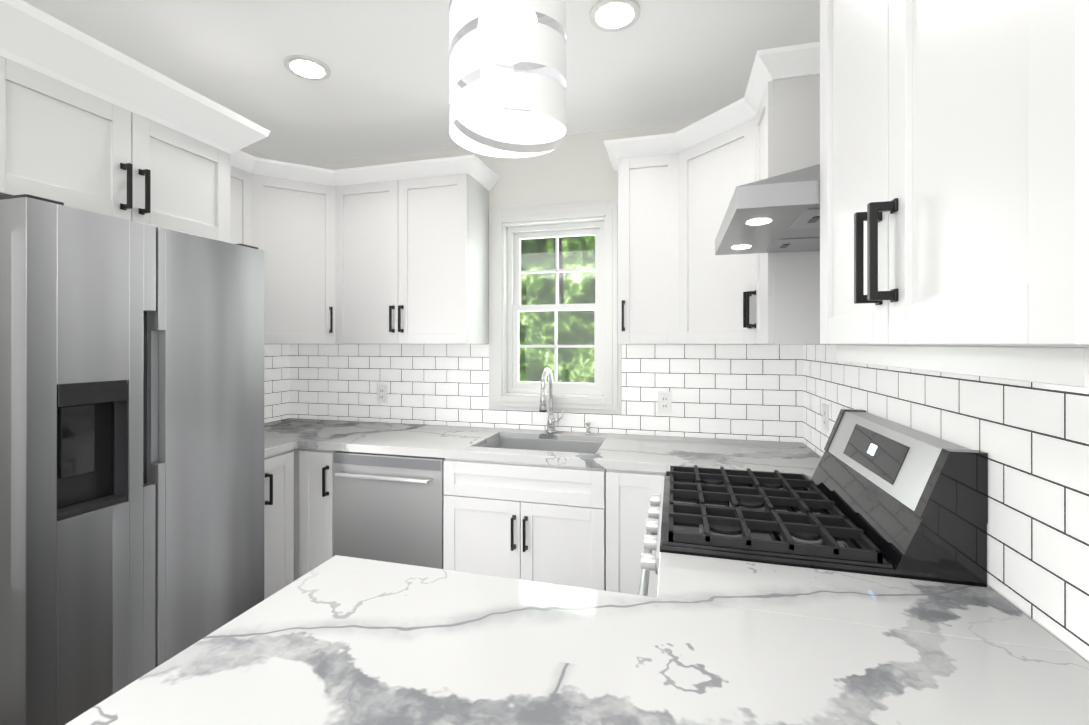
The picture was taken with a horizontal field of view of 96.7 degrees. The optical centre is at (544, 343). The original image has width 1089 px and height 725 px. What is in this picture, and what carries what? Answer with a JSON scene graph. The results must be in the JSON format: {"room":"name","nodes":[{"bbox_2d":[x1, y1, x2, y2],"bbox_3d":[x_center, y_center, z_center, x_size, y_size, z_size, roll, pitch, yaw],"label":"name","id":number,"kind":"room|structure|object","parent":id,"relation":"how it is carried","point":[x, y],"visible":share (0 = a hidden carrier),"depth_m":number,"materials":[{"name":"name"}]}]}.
{"room":"kitchen","nodes":[
{"label":"kitchen","id":0,"kind":"room"},
{"bbox_2d":[239,147,287,422],"bbox_3d":[-2.588,0.108,0.305,0.120,2.620,6.200,0,0,15],"label":"wall","id":1,"kind":"structure","parent":0,"point":[250,151],"depth_m":3.01,"materials":[{"name":"white paint"}]},
{"bbox_2d":[0,0,269,242],"bbox_3d":[-1.703,-0.649,1.696,0.866,0.498,0.961,0,0,15],"label":"upper cabinet","id":2,"kind":"object","parent":1,"relation":"attached to","point":[89,123],"visible":0.96,"depth_m":1.53,"materials":[{"name":"white wood"}]},
{"bbox_2d":[231,150,246,244],"bbox_3d":[-1.775,-0.492,2.407,0.359,0.996,0.584,0,0,15],"label":"upper cabinet","id":3,"kind":"object","parent":1,"relation":"attached to","point":[238,158],"depth_m":2.53,"materials":[{"name":"white wood"}]},
{"bbox_2d":[264,344,289,422],"bbox_3d":[-1.875,0.256,2.719,0.008,0.500,1.152,0,0,15],"label":"wall tile","id":4,"kind":"structure","parent":1,"relation":"attached to","point":[276,382],"depth_m":3.16,"materials":[{"name":"white tile"}]},
{"bbox_2d":[22,0,819,164],"bbox_3d":[-1.001,-1.232,-0.108,3.400,0.060,6.460,0,0,15],"label":"ceiling","id":5,"kind":"structure","parent":0,"point":[382,89],"depth_m":2.04,"materials":[{"name":"white paint"}]},
{"bbox_2d":[284,55,330,80],"bbox_3d":[-1.030,-1.194,2.105,0.184,0.011,0.184,0,0,15],"label":"recessed light","id":6,"kind":"object","parent":5,"relation":"in","point":[307,67],"visible":1,"depth_m":2.09,"materials":[{"name":"white"}]},
{"bbox_2d":[449,0,565,157],"bbox_3d":[-0.069,-0.797,0.919,0.224,0.808,0.224,0,0,15],"label":"pendant lamp","id":7,"kind":"object","parent":5,"relation":"hanging from","point":[505,32],"visible":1,"depth_m":0.84,"materials":[{"name":"white glass"}]},
{"bbox_2d":[589,0,639,31],"bbox_3d":[0.255,-1.194,1.761,0.184,0.011,0.184,0,0,15],"label":"recessed light","id":8,"kind":"object","parent":5,"relation":"in","point":[612,15],"visible":1,"depth_m":1.75,"materials":[{"name":"white"}]},
{"bbox_2d":[299,120,802,442],"bbox_3d":[-0.184,0.111,2.944,3.400,2.620,0.140,0,0,15],"label":"wall","id":9,"kind":"structure","parent":0,"point":[574,168],"depth_m":2.81,"materials":[{"name":"white paint"}]},
{"bbox_2d":[247,154,338,343],"bbox_3d":[-1.491,-0.492,2.873,0.667,0.996,0.669,0,0,15],"label":"upper cabinet","id":10,"kind":"object","parent":9,"relation":"attached to","point":[293,209],"depth_m":2.72,"materials":[{"name":"white wood"}]},
{"bbox_2d":[339,162,406,343],"bbox_3d":[-0.977,-0.492,2.896,0.517,0.996,0.359,0,0,15],"label":"upper cabinet","id":11,"kind":"object","parent":9,"relation":"attached to","point":[395,253],"depth_m":2.75,"materials":[{"name":"white wood"}]},
{"bbox_2d":[407,155,490,343],"bbox_3d":[-0.604,-0.492,2.815,0.475,0.996,0.323,0,0,15],"label":"upper cabinet","id":12,"kind":"object","parent":9,"relation":"attached to","point":[448,198],"depth_m":2.66,"materials":[{"name":"white wood"}]},
{"bbox_2d":[290,344,802,441],"bbox_3d":[-0.203,0.256,2.872,3.160,0.500,0.008,0,0,15],"label":"wall tile","id":13,"kind":"structure","parent":9,"relation":"attached to","point":[741,391],"depth_m":2.74,"materials":[{"name":"white tile"}]},
{"bbox_2d":[377,384,386,402],"bbox_3d":[-1.036,0.321,3.086,0.072,0.116,0.008,0,0,15],"label":"electrical outlet","id":14,"kind":"object","parent":13,"relation":"attached to","point":[381,393],"visible":1,"depth_m":3.08,"materials":[{"name":"white plastic"}]},
{"bbox_2d":[658,391,671,412],"bbox_3d":[0.654,0.321,2.634,0.072,0.116,0.008,0,0,15],"label":"electrical outlet","id":15,"kind":"object","parent":13,"relation":"attached to","point":[664,401],"visible":1,"depth_m":2.63,"materials":[{"name":"white plastic"}]},
{"bbox_2d":[489,200,621,413],"bbox_3d":[0.062,-0.202,2.851,0.790,1.195,0.142,0,0,15],"label":"window unit","id":16,"kind":"structure","parent":9,"relation":"in","point":[510,229],"depth_m":2.85,"materials":[{"name":"white wood"}]},
{"bbox_2d":[604,42,819,343],"bbox_3d":[0.729,-0.492,2.130,0.972,0.995,0.957,0,0,15],"label":"upper cabinet","id":17,"kind":"object","parent":9,"relation":"attached to","point":[680,281],"visible":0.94,"depth_m":2.13,"materials":[{"name":"white wood"}]},
{"bbox_2d":[805,444,1088,662],"bbox_3d":[0.581,0.107,-0.543,0.120,2.620,6.200,0,0,15],"label":"wall","id":18,"kind":"structure","parent":0,"point":[988,586],"depth_m":0.89,"materials":[{"name":"white paint"}]},
{"bbox_2d":[715,164,819,254],"bbox_3d":[0.769,-0.386,1.368,0.496,0.155,0.612,0,0,15],"label":"range hood","id":19,"kind":"object","parent":18,"relation":"attached to","point":[778,213],"visible":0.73,"depth_m":1.21,"materials":[{"name":"silver metal"}]},
{"bbox_2d":[803,344,1088,661],"bbox_3d":[0.893,0.254,0.871,0.008,0.500,3.292,0,0,15],"label":"wall tile","id":20,"kind":"structure","parent":18,"relation":"attached to","point":[1031,439],"depth_m":0.93,"materials":[{"name":"white tile"}]},
{"bbox_2d":[822,403,828,431],"bbox_3d":[1.209,0.320,2.084,0.008,0.116,0.072,0,0,15],"label":"outlet","id":21,"kind":"object","parent":20,"relation":"attached to","point":[825,417],"visible":1,"depth_m":2.07,"materials":[{"name":"white plastic"}]},
{"bbox_2d":[820,0,1088,387],"bbox_3d":[0.661,-0.476,0.705,0.367,1.030,0.847,0,0,15],"label":"upper cabinet","id":22,"kind":"object","parent":18,"relation":"attached to","point":[954,186],"visible":1,"depth_m":0.57,"materials":[{"name":"white wood"}]},
{"bbox_3d":[-1.001,1.448,-0.110,3.400,0.060,6.460,0,0,15],"label":"floor","id":23,"kind":"structure","parent":0,"visible":0},
{"bbox_2d":[0,194,264,724],"bbox_3d":[-1.645,0.521,1.680,0.920,1.797,0.730,0,0,15],"label":"refrigerator","id":24,"kind":"object","parent":23,"relation":"on","point":[131,451],"visible":0.98,"depth_m":1.42,"materials":[{"name":"grey metal"}]},
{"bbox_2d":[264,449,293,599],"bbox_3d":[-1.632,0.984,2.330,0.662,0.873,0.517,0,0,15],"label":"base cabinet","id":25,"kind":"object","parent":23,"relation":"on","point":[278,521],"visible":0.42,"depth_m":2.40,"materials":[{"name":"white wood"}]},
{"bbox_2d":[294,448,336,580],"bbox_3d":[-1.405,0.984,2.845,0.844,0.873,0.662,0,0,15],"label":"base cabinet","id":26,"kind":"object","parent":23,"relation":"on","point":[313,508],"visible":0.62,"depth_m":2.49,"materials":[{"name":"white wood"}]},
{"bbox_2d":[264,434,299,457],"bbox_3d":[-1.648,0.525,2.328,0.630,0.040,0.510,0,0,15],"label":"countertop","id":27,"kind":"structure","parent":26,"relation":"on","point":[272,446],"depth_m":2.45,"materials":[{"name":"stone"}]},
{"bbox_2d":[264,418,821,471],"bbox_3d":[-0.286,0.525,2.563,3.140,0.040,0.627,0,0,15],"label":"countertop","id":28,"kind":"structure","parent":26,"relation":"on","point":[647,453],"depth_m":2.41,"materials":[{"name":"stone"}]},
{"bbox_2d":[482,437,602,453],"bbox_3d":[-0.013,0.630,2.489,0.609,0.194,0.404,0,0,15],"label":"sink basin","id":29,"kind":"object","parent":28,"relation":"in","point":[590,447],"visible":0.1,"depth_m":2.68,"materials":[{"name":"silver metal"}]},
{"bbox_2d":[539,368,563,432],"bbox_3d":[0.040,0.321,2.657,0.110,0.367,0.221,0,0,15],"label":"faucet","id":30,"kind":"object","parent":28,"relation":"on","point":[551,420],"visible":1,"depth_m":2.72,"materials":[{"name":"silver metal"}]},
{"bbox_2d":[585,422,591,434],"bbox_3d":[0.239,0.471,2.668,0.035,0.068,0.058,0,0,15],"label":"soap dispenser","id":31,"kind":"object","parent":28,"relation":"on","point":[588,432],"visible":1,"depth_m":2.67,"materials":[{"name":"silver metal"}]},
{"bbox_2d":[333,451,444,568],"bbox_3d":[-0.706,0.986,2.635,0.604,0.869,0.664,0,0,15],"label":"dishwasher","id":32,"kind":"object","parent":23,"relation":"on","point":[388,508],"visible":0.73,"depth_m":2.36,"materials":[{"name":"silver metal"}]},
{"bbox_2d":[443,458,605,590],"bbox_3d":[-0.034,0.984,2.478,0.766,0.873,0.662,0,0,15],"label":"base cabinet","id":33,"kind":"object","parent":23,"relation":"on","point":[537,523],"visible":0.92,"depth_m":2.19,"materials":[{"name":"white wood"}]},
{"bbox_2d":[606,469,664,596],"bbox_3d":[0.465,0.984,2.363,0.249,0.873,0.626,0,0,15],"label":"base cabinet","id":34,"kind":"object","parent":23,"relation":"on","point":[628,493],"visible":0.35,"depth_m":2.08,"materials":[{"name":"white wood"}]},
{"bbox_2d":[656,458,816,479],"bbox_3d":[0.797,0.525,1.850,0.680,0.040,0.170,0,0,15],"label":"countertop","id":35,"kind":"structure","parent":34,"relation":"on","point":[663,465],"depth_m":1.98,"materials":[{"name":"stone"}]},
{"bbox_2d":[638,409,987,595],"bbox_3d":[0.660,0.824,1.433,0.727,1.190,0.692,0,0,15],"label":"gas range","id":36,"kind":"object","parent":23,"relation":"on","point":[877,495],"visible":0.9,"depth_m":1.19,"materials":[{"name":"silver metal"}]},
{"bbox_3d":[0.118,0.982,0.676,1.396,0.873,0.676,0,0,15],"label":"base cabinet","id":37,"kind":"object","parent":23,"relation":"on","visible":0},
{"bbox_2d":[65,552,1088,724],"bbox_3d":[0.106,0.524,0.680,1.410,0.040,1.037,0,0,15],"label":"countertop","id":38,"kind":"structure","parent":37,"relation":"on","point":[346,640],"depth_m":0.78,"materials":[{"name":"stone"}]},
{"label":"outside","id":39,"kind":"structure","parent":0,"visible":0},
{"bbox_2d":[519,235,594,382],"bbox_3d":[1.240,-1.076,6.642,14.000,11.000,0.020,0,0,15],"label":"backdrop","id":40,"kind":"structure","parent":39,"point":[533,332],"depth_m":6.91,"materials":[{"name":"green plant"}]}
]}

